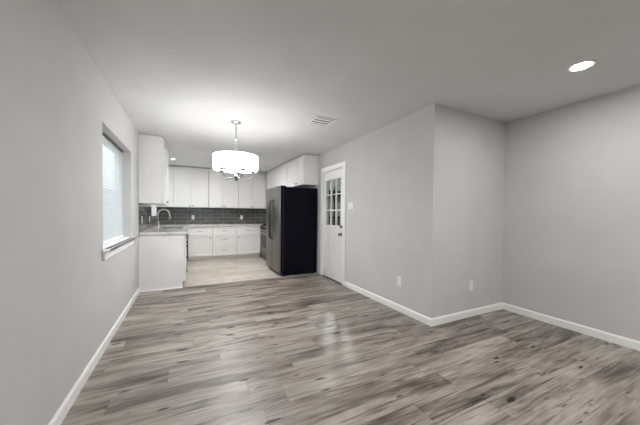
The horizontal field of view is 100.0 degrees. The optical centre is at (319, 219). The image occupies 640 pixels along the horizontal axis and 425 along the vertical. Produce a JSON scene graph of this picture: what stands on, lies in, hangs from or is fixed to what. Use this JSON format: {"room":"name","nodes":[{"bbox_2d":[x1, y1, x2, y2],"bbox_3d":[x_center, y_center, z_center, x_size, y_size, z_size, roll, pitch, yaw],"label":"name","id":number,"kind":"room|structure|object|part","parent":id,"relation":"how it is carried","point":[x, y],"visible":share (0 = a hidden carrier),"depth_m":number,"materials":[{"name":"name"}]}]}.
{"room":"dining room","nodes":[
{"label":"dining room","id":0,"kind":"room"},
{"bbox_2d":[0,0,157,424],"bbox_3d":[-1.559,-0.035,1.445,0.170,2.440,12.370,0,1,-26],"label":"wall","id":1,"kind":"structure","parent":0,"point":[60,300],"depth_m":1.49,"materials":[{"name":"paint"}]},
{"bbox_2d":[48,287,139,424],"bbox_3d":[-0.767,1.180,0.048,0.014,0.084,9.108,0,1,-26],"label":"baseboard","id":2,"kind":"structure","parent":1,"relation":"attached to","point":[59,416],"depth_m":1.97,"materials":[{"name":"paint"}]},
{"bbox_2d":[102,137,135,260],"bbox_3d":[-2.278,-0.268,2.952,0.218,1.230,1.440,0,1,-26],"label":"window","id":3,"kind":"structure","parent":1,"relation":"in","point":[111,248],"depth_m":2.91,"materials":[{"name":"plastic"}]},
{"bbox_3d":[-2.355,-0.318,2.913,0.045,1.130,1.340,0,1,-26],"label":"frame","id":4,"kind":"part","parent":3,"relation":"part of","materials":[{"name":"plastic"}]},
{"bbox_2d":[102,132,123,243],"bbox_3d":[-2.301,-0.321,2.937,0.026,1.120,1.320,0,1,-26],"label":"window blind","id":5,"kind":"object","parent":3,"relation":"attached to","point":[112,205],"visible":0.62,"depth_m":3.03,"materials":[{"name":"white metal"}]},
{"bbox_3d":[-2.297,-0.873,2.925,0.024,0.016,1.320,0,1,-26],"label":"head rail","id":6,"kind":"part","parent":5,"relation":"part of","materials":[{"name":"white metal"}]},
{"bbox_3d":[-2.307,0.230,2.949,0.024,0.018,1.316,0,1,-26],"label":"rail","id":7,"kind":"part","parent":5,"relation":"part of","materials":[{"name":"paint"}]},
{"bbox_3d":[-2.261,0.261,2.974,0.170,0.029,1.440,0,1,-26],"label":"sill","id":8,"kind":"part","parent":3,"relation":"part of","materials":[{"name":"paint"}]},
{"bbox_2d":[139,203,159,232],"bbox_3d":[-3.491,-0.045,5.574,0.008,0.491,3.254,0,1,-26],"label":"tile backsplash","id":9,"kind":"structure","parent":1,"relation":"attached to","point":[145,210],"depth_m":4.82,"materials":[{"name":"grey tile"}]},
{"bbox_2d":[138,134,167,204],"bbox_3d":[-2.748,-0.788,4.458,0.358,1.053,0.640,0,1,-26],"label":"upper cabinet","id":10,"kind":"object","parent":1,"relation":"attached to","point":[151,148],"visible":0.98,"depth_m":4.17,"materials":[{"name":"paint"}]},
{"bbox_3d":[-2.622,-0.784,4.520,0.020,1.038,0.633,0,1,-26],"label":"door","id":11,"kind":"part","parent":10,"relation":"part of","materials":[{"name":"paint"}]},
{"bbox_2d":[147,147,168,205],"bbox_3d":[-3.044,-0.804,5.060,0.358,1.053,0.698,0,1,-26],"label":"upper cabinet","id":12,"kind":"object","parent":1,"relation":"attached to","point":[167,153],"visible":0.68,"depth_m":5.28,"materials":[{"name":"paint"}]},
{"bbox_3d":[-2.918,-0.800,5.122,0.020,1.038,0.691,0,1,-26],"label":"door","id":13,"kind":"part","parent":12,"relation":"part of","materials":[{"name":"paint"}]},
{"bbox_2d":[158,166,173,206],"bbox_3d":[-3.978,-0.852,6.944,0.347,1.053,0.329,0,1,-26],"label":"upper cabinet","id":14,"kind":"object","parent":1,"relation":"attached to","point":[171,168],"visible":0.48,"depth_m":6.85,"materials":[{"name":"paint"}]},
{"bbox_2d":[186,207,260,255],"bbox_3d":[-2.877,-0.181,7.755,3.378,2.440,0.120,0,1,-26],"label":"wall","id":15,"kind":"structure","parent":0,"point":[186,207],"depth_m":7.35,"materials":[{"name":"paint"}]},
{"bbox_2d":[174,166,207,207],"bbox_3d":[-3.443,-0.853,7.192,0.825,1.053,0.357,0,1,-26],"label":"upper cabinet","id":16,"kind":"object","parent":15,"relation":"attached to","point":[190,183],"visible":0.99,"depth_m":7.05,"materials":[{"name":"paint"}]},
{"bbox_3d":[-3.570,-0.845,6.973,0.396,1.038,0.020,0,1,-26],"label":"door","id":17,"kind":"part","parent":16,"relation":"part of","materials":[{"name":"paint"}]},
{"bbox_3d":[-3.200,-0.846,7.155,0.415,1.038,0.020,0,1,-26],"label":"door","id":18,"kind":"part","parent":16,"relation":"part of","materials":[{"name":"paint"}]},
{"bbox_2d":[159,207,265,223],"bbox_3d":[-2.823,-0.085,7.711,3.078,0.491,0.008,0,1,-26],"label":"tile backsplash","id":19,"kind":"structure","parent":15,"relation":"attached to","point":[179,215],"depth_m":7.59,"materials":[{"name":"grey tile"}]},
{"bbox_2d":[208,169,237,207],"bbox_3d":[-2.721,-0.854,7.547,0.779,1.053,0.357,0,1,-26],"label":"upper cabinet","id":20,"kind":"object","parent":15,"relation":"attached to","point":[222,193],"visible":0.9,"depth_m":7.39,"materials":[{"name":"paint"}]},
{"bbox_3d":[-2.837,-0.846,7.334,0.375,1.038,0.020,0,1,-26],"label":"door","id":21,"kind":"part","parent":20,"relation":"part of","materials":[{"name":"paint"}]},
{"bbox_3d":[-2.487,-0.847,7.506,0.390,1.038,0.020,0,1,-26],"label":"door","id":22,"kind":"part","parent":20,"relation":"part of","materials":[{"name":"paint"}]},
{"bbox_2d":[238,172,265,208],"bbox_3d":[-2.017,-0.856,7.893,0.783,1.053,0.357,0,1,-26],"label":"upper cabinet","id":23,"kind":"object","parent":15,"relation":"attached to","point":[251,192],"visible":0.87,"depth_m":7.76,"materials":[{"name":"paint"}]},
{"bbox_3d":[-2.133,-0.848,7.680,0.380,1.038,0.020,0,1,-26],"label":"door","id":24,"kind":"part","parent":23,"relation":"part of","materials":[{"name":"paint"}]},
{"bbox_3d":[-1.782,-0.848,7.853,0.389,1.038,0.020,0,1,-26],"label":"door","id":25,"kind":"part","parent":23,"relation":"part of","materials":[{"name":"paint"}]},
{"bbox_2d":[329,178,340,225],"bbox_3d":[1.259,-0.115,6.311,2.768,2.640,5.784,0,1,-26],"label":"wall","id":26,"kind":"structure","parent":0,"point":[339,179],"depth_m":9.08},
{"bbox_2d":[56,0,639,172],"bbox_3d":[0.476,-1.319,2.414,4.683,0.120,12.610,0,1,-26],"label":"ceiling","id":27,"kind":"structure","parent":0,"point":[181,71],"depth_m":2.12,"materials":[{"name":"paint"}]},
{"bbox_2d":[213,120,257,180],"bbox_3d":[-1.119,-0.904,3.575,0.570,0.785,0.570,0,1,-26],"label":"drum chandelier","id":28,"kind":"object","parent":27,"relation":"hanging from","point":[237,162],"visible":1,"depth_m":3.39,"materials":[{"name":"white fabric"}]},
{"bbox_3d":[-1.121,-0.754,3.579,0.568,0.185,0.568,0,1,-26],"label":"lamp shade","id":29,"kind":"part","parent":28,"relation":"part of","materials":[{"name":"white fabric"}]},
{"bbox_2d":[214,167,256,171],"bbox_3d":[-1.121,-0.676,3.580,0.556,0.004,0.556,0,1,-26],"label":"diffuser","id":30,"kind":"object","parent":28,"relation":"attached to","point":[226,169],"depth_m":3.60,"materials":[{"name":"white plastic"}]},
{"bbox_2d":[307,116,336,126],"bbox_3d":[0.024,-1.281,3.513,0.300,0.010,0.300,0,1,-26],"label":"ceiling vent","id":31,"kind":"object","parent":27,"relation":"in","point":[320,121],"visible":1,"depth_m":3.50,"materials":[{"name":"metal"}]},
{"bbox_2d":[567,59,596,71],"bbox_3d":[2.105,-1.235,2.161,0.178,0.009,0.178,0,1,-26],"label":"recessed light","id":32,"kind":"object","parent":27,"relation":"in","point":[582,65],"visible":1,"depth_m":2.15,"materials":[{"name":"paint"}]},
{"bbox_2d":[61,253,639,424],"bbox_3d":[0.455,1.231,2.468,4.683,0.100,12.610,0,1,-26],"label":"floor","id":33,"kind":"structure","parent":0,"point":[314,349],"depth_m":2.19,"materials":[{"name":"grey wood"}]},
{"bbox_2d":[139,234,187,291],"bbox_3d":[-2.580,0.672,4.488,0.680,0.878,0.502,0,1,-26],"label":"base cabinet","id":34,"kind":"object","parent":33,"relation":"on","point":[185,237],"depth_m":4.26,"materials":[{"name":"paint"}]},
{"bbox_3d":[-2.503,0.678,4.263,0.620,0.878,0.030,0,1,-26],"label":"end panel","id":35,"kind":"part","parent":34,"relation":"part of","materials":[{"name":"white wood"}]},
{"bbox_3d":[-2.507,1.107,4.261,0.580,0.020,0.011,0,1,-26],"label":"shoe moulding","id":36,"kind":"part","parent":34,"relation":"part of","materials":[{"name":"paint"}]},
{"bbox_2d":[139,223,265,234],"bbox_3d":[-2.099,0.178,6.242,3.078,0.040,3.278,0,1,-26],"label":"countertop","id":37,"kind":"structure","parent":34,"relation":"on","point":[155,230],"depth_m":5.22,"materials":[{"name":"stone"}]},
{"bbox_2d":[157,209,170,226],"bbox_3d":[-3.291,-0.034,5.668,0.266,0.387,0.131,0,1,-26],"label":"kitchen faucet","id":38,"kind":"object","parent":37,"relation":"on","point":[161,209],"visible":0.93,"depth_m":5.58,"materials":[{"name":"silver metal"}]},
{"bbox_3d":[-3.274,-0.083,5.633,0.236,0.288,0.026,0,1,-26],"label":"spout","id":39,"kind":"part","parent":38,"relation":"part of","materials":[{"name":"silver metal"}]},
{"bbox_2d":[161,226,183,227],"bbox_3d":[-3.131,0.272,5.701,0.413,0.217,0.738,0,1,-26],"label":"sink","id":40,"kind":"object","parent":37,"relation":"in","point":[175,226],"visible":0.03,"depth_m":6.05,"materials":[{"name":"metal"}]},
{"bbox_2d":[188,226,211,260],"bbox_3d":[-3.203,0.609,7.170,0.573,0.878,0.674,0,1,-26],"label":"base cabinet","id":41,"kind":"object","parent":33,"relation":"on","point":[199,238],"visible":0.98,"depth_m":6.91,"materials":[{"name":"paint"}]},
{"bbox_3d":[-3.072,0.294,6.902,0.566,0.226,0.020,0,1,-26],"label":"drawer","id":42,"kind":"part","parent":41,"relation":"part of","materials":[{"name":"paint"}]},
{"bbox_3d":[-3.075,0.683,6.910,0.566,0.537,0.020,0,1,-26],"label":"door","id":43,"kind":"part","parent":41,"relation":"part of","materials":[{"name":"paint"}]},
{"bbox_2d":[212,226,236,258],"bbox_3d":[-2.668,0.608,7.434,0.614,0.878,0.674,0,1,-26],"label":"base cabinet","id":44,"kind":"object","parent":33,"relation":"on","point":[224,238],"visible":0.96,"depth_m":7.17,"materials":[{"name":"paint"}]},
{"bbox_3d":[-2.541,0.802,7.176,0.607,0.297,0.020,0,1,-26],"label":"drawer","id":45,"kind":"part","parent":44,"relation":"part of","materials":[{"name":"paint"}]},
{"bbox_3d":[-2.539,0.530,7.170,0.607,0.232,0.020,0,1,-26],"label":"drawer","id":46,"kind":"part","parent":44,"relation":"part of","materials":[{"name":"paint"}]},
{"bbox_3d":[-2.537,0.293,7.165,0.607,0.226,0.020,0,1,-26],"label":"drawer","id":47,"kind":"part","parent":44,"relation":"part of","materials":[{"name":"paint"}]},
{"bbox_2d":[236,226,259,257],"bbox_3d":[-2.104,0.607,7.711,0.638,0.878,0.674,0,1,-26],"label":"base cabinet","id":48,"kind":"object","parent":33,"relation":"on","point":[248,237],"visible":0.97,"depth_m":7.45,"materials":[{"name":"paint"}]},
{"bbox_3d":[-1.972,0.292,7.443,0.631,0.226,0.020,0,1,-26],"label":"drawer","id":49,"kind":"part","parent":48,"relation":"part of","materials":[{"name":"paint"}]},
{"bbox_3d":[-1.976,0.681,7.451,0.631,0.537,0.020,0,1,-26],"label":"door","id":50,"kind":"part","parent":48,"relation":"part of","materials":[{"name":"paint"}]},
{"bbox_2d":[184,274,312,287],"bbox_3d":[-1.159,1.111,4.966,2.422,0.005,0.050,0,1,-26],"label":"trim","id":51,"kind":"structure","parent":33,"relation":"on","point":[306,274],"depth_m":4.89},
{"bbox_2d":[259,224,265,258],"bbox_3d":[-1.239,0.583,7.209,0.659,0.924,0.760,0,1,-26],"label":"range","id":52,"kind":"object","parent":33,"relation":"on","point":[262,227],"visible":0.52,"depth_m":7.13,"materials":[{"name":"silver metal"}]},
{"bbox_2d":[260,230,265,251],"bbox_3d":[-1.469,0.573,7.096,0.032,0.545,0.752,0,1,-26],"label":"oven","id":53,"kind":"object","parent":52,"relation":"in","point":[263,236],"depth_m":7.13,"materials":[{"name":"silver metal"}]},
{"bbox_3d":[-1.470,0.931,7.104,0.028,0.157,0.752,0,1,-26],"label":"warming drawer","id":54,"kind":"part","parent":52,"relation":"part of","materials":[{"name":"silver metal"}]},
{"bbox_2d":[266,185,316,275],"bbox_3d":[-0.683,0.212,5.809,0.867,1.774,1.045,0,1,-26],"label":"refrigerator","id":55,"kind":"object","parent":33,"relation":"on","point":[291,212],"visible":1,"depth_m":5.37,"materials":[{"name":"black metal"}]},
{"bbox_3d":[-1.048,-0.006,5.666,0.085,0.833,0.025,0,1,-26],"label":"handle","id":56,"kind":"part","parent":55,"relation":"part of","materials":[{"name":"metal"}]},
{"bbox_3d":[-1.002,-0.004,5.571,0.085,0.833,0.025,0,1,-26],"label":"handle","id":57,"kind":"part","parent":55,"relation":"part of","materials":[{"name":"metal"}]},
{"bbox_3d":[-0.860,0.188,5.421,0.066,1.687,0.501,0,1,-26],"label":"door","id":58,"kind":"part","parent":55,"relation":"part of","materials":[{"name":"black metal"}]},
{"bbox_2d":[307,108,425,314],"bbox_3d":[-0.074,-0.114,5.750,0.120,2.440,5.954,0,1,-26],"label":"wall","id":59,"kind":"structure","parent":0,"point":[384,227],"depth_m":3.65,"materials":[{"name":"paint"}]},
{"bbox_2d":[266,171,270,189],"bbox_3d":[-1.351,-0.848,7.791,0.364,1.053,0.462,0,1,-26],"label":"upper cabinet","id":60,"kind":"object","parent":59,"relation":"attached to","point":[268,175],"visible":0.19,"depth_m":7.75,"materials":[{"name":"paint"}]},
{"bbox_2d":[271,167,278,187],"bbox_3d":[-1.076,-1.057,7.232,0.364,0.605,0.767,0,1,-26],"label":"upper cabinet","id":61,"kind":"object","parent":59,"relation":"attached to","point":[274,173],"visible":0.29,"depth_m":7.12,"materials":[{"name":"paint"}]},
{"bbox_3d":[-1.290,-1.057,7.340,0.020,0.590,0.378,0,1,-26],"label":"door","id":62,"kind":"part","parent":61,"relation":"part of","materials":[{"name":"paint"}]},
{"bbox_3d":[-1.121,-1.048,6.996,0.020,0.590,0.375,0,1,-26],"label":"door","id":63,"kind":"part","parent":61,"relation":"part of","materials":[{"name":"paint"}]},
{"bbox_2d":[279,164,285,185],"bbox_3d":[-0.785,-0.818,6.640,0.364,1.053,0.557,0,1,-26],"label":"upper cabinet","id":64,"kind":"object","parent":59,"relation":"attached to","point":[282,169],"visible":0.23,"depth_m":6.60,"materials":[{"name":"paint"}]},
{"bbox_2d":[286,154,318,187],"bbox_3d":[-0.426,-1.024,5.910,0.364,0.605,1.055,0,1,-26],"label":"upper cabinet","id":65,"kind":"object","parent":59,"relation":"attached to","point":[303,171],"visible":0.94,"depth_m":5.50,"materials":[{"name":"paint"}]},
{"bbox_3d":[-0.638,-1.023,6.014,0.020,0.590,0.673,0,1,-26],"label":"door","id":66,"kind":"part","parent":65,"relation":"part of","materials":[{"name":"paint"}]},
{"bbox_3d":[-0.405,-1.011,5.541,0.020,0.590,0.368,0,1,-26],"label":"door","id":67,"kind":"part","parent":65,"relation":"part of","materials":[{"name":"paint"}]},
{"bbox_2d":[320,161,345,285],"bbox_3d":[0.263,0.059,5.008,0.170,2.130,0.930,0,1,-26],"label":"door","id":68,"kind":"structure","parent":59,"relation":"in","point":[332,237],"depth_m":5.01,"materials":[{"name":"paint"}]},
{"bbox_3d":[0.169,0.581,5.165,0.010,0.570,0.170,0,1,-26],"label":"raised panel","id":69,"kind":"part","parent":68,"relation":"part of","materials":[{"name":"paint"}]},
{"bbox_3d":[0.319,0.588,4.860,0.010,0.570,0.170,0,1,-26],"label":"raised panel","id":70,"kind":"part","parent":68,"relation":"part of","materials":[{"name":"paint"}]},
{"bbox_2d":[348,202,352,208],"bbox_3d":[0.503,-0.229,4.428,0.009,0.118,0.165,0,1,-26],"label":"light switch","id":71,"kind":"object","parent":59,"relation":"attached to","point":[350,204],"visible":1,"depth_m":4.42,"materials":[{"name":"plastic"}]},
{"bbox_2d":[345,281,431,326],"bbox_3d":[0.828,1.114,3.770,0.014,0.084,1.817,0,1,-26],"label":"baseboard","id":72,"kind":"structure","parent":59,"relation":"attached to","point":[424,319],"depth_m":3.50,"materials":[{"name":"paint"}]},
{"bbox_2d":[397,276,400,286],"bbox_3d":[1.005,0.787,3.413,0.008,0.118,0.072,0,1,-26],"label":"wall outlet","id":73,"kind":"object","parent":59,"relation":"attached to","point":[398,278],"visible":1,"depth_m":3.41,"materials":[{"name":"plastic"}]},
{"bbox_2d":[423,104,505,317],"bbox_3d":[1.852,-0.046,3.314,1.425,2.440,0.120,0,1,-26],"label":"wall","id":74,"kind":"structure","parent":0,"point":[465,151],"depth_m":3.16,"materials":[{"name":"paint"}]},
{"bbox_2d":[431,302,501,325],"bbox_3d":[1.817,1.134,3.252,1.305,0.084,0.014,0,1,-26],"label":"baseboard","id":75,"kind":"structure","parent":74,"relation":"attached to","point":[439,320],"depth_m":3.21,"materials":[{"name":"paint"}]},
{"bbox_2d":[469,281,472,290],"bbox_3d":[1.831,0.800,3.253,0.072,0.118,0.008,0,1,-26],"label":"wall outlet","id":76,"kind":"object","parent":74,"relation":"attached to","point":[470,282],"visible":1,"depth_m":3.25,"materials":[{"name":"plastic"}]},
{"bbox_2d":[502,85,639,340],"bbox_3d":[3.853,0.027,0.724,0.120,2.440,6.296,0,1,-26],"label":"wall","id":77,"kind":"structure","parent":0,"point":[571,228],"depth_m":2.85,"materials":[{"name":"paint"}]},
{"bbox_2d":[502,302,639,350],"bbox_3d":[3.783,1.205,0.720,0.014,0.084,6.296,0,1,-26],"label":"baseboard","id":78,"kind":"structure","parent":77,"relation":"attached to","point":[623,341],"depth_m":2.85,"materials":[{"name":"paint"}]},
{"bbox_3d":[1.247,1.250,6.340,2.768,0.090,5.784,0,1,-26],"label":"floor","id":79,"kind":"structure","parent":0,"visible":0},
{"bbox_2d":[329,186,340,224],"bbox_3d":[0.363,0.046,8.719,1.950,2.200,0.476,0,1,-26],"label":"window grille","id":80,"kind":"object","parent":79,"relation":"on","point":[334,191],"visible":0.09,"depth_m":8.49,"materials":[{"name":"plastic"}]},
{"bbox_3d":[0.464,0.051,8.524,0.040,2.200,0.036,0,1,-26],"label":"post","id":81,"kind":"part","parent":80,"relation":"part of","materials":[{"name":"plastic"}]}
]}

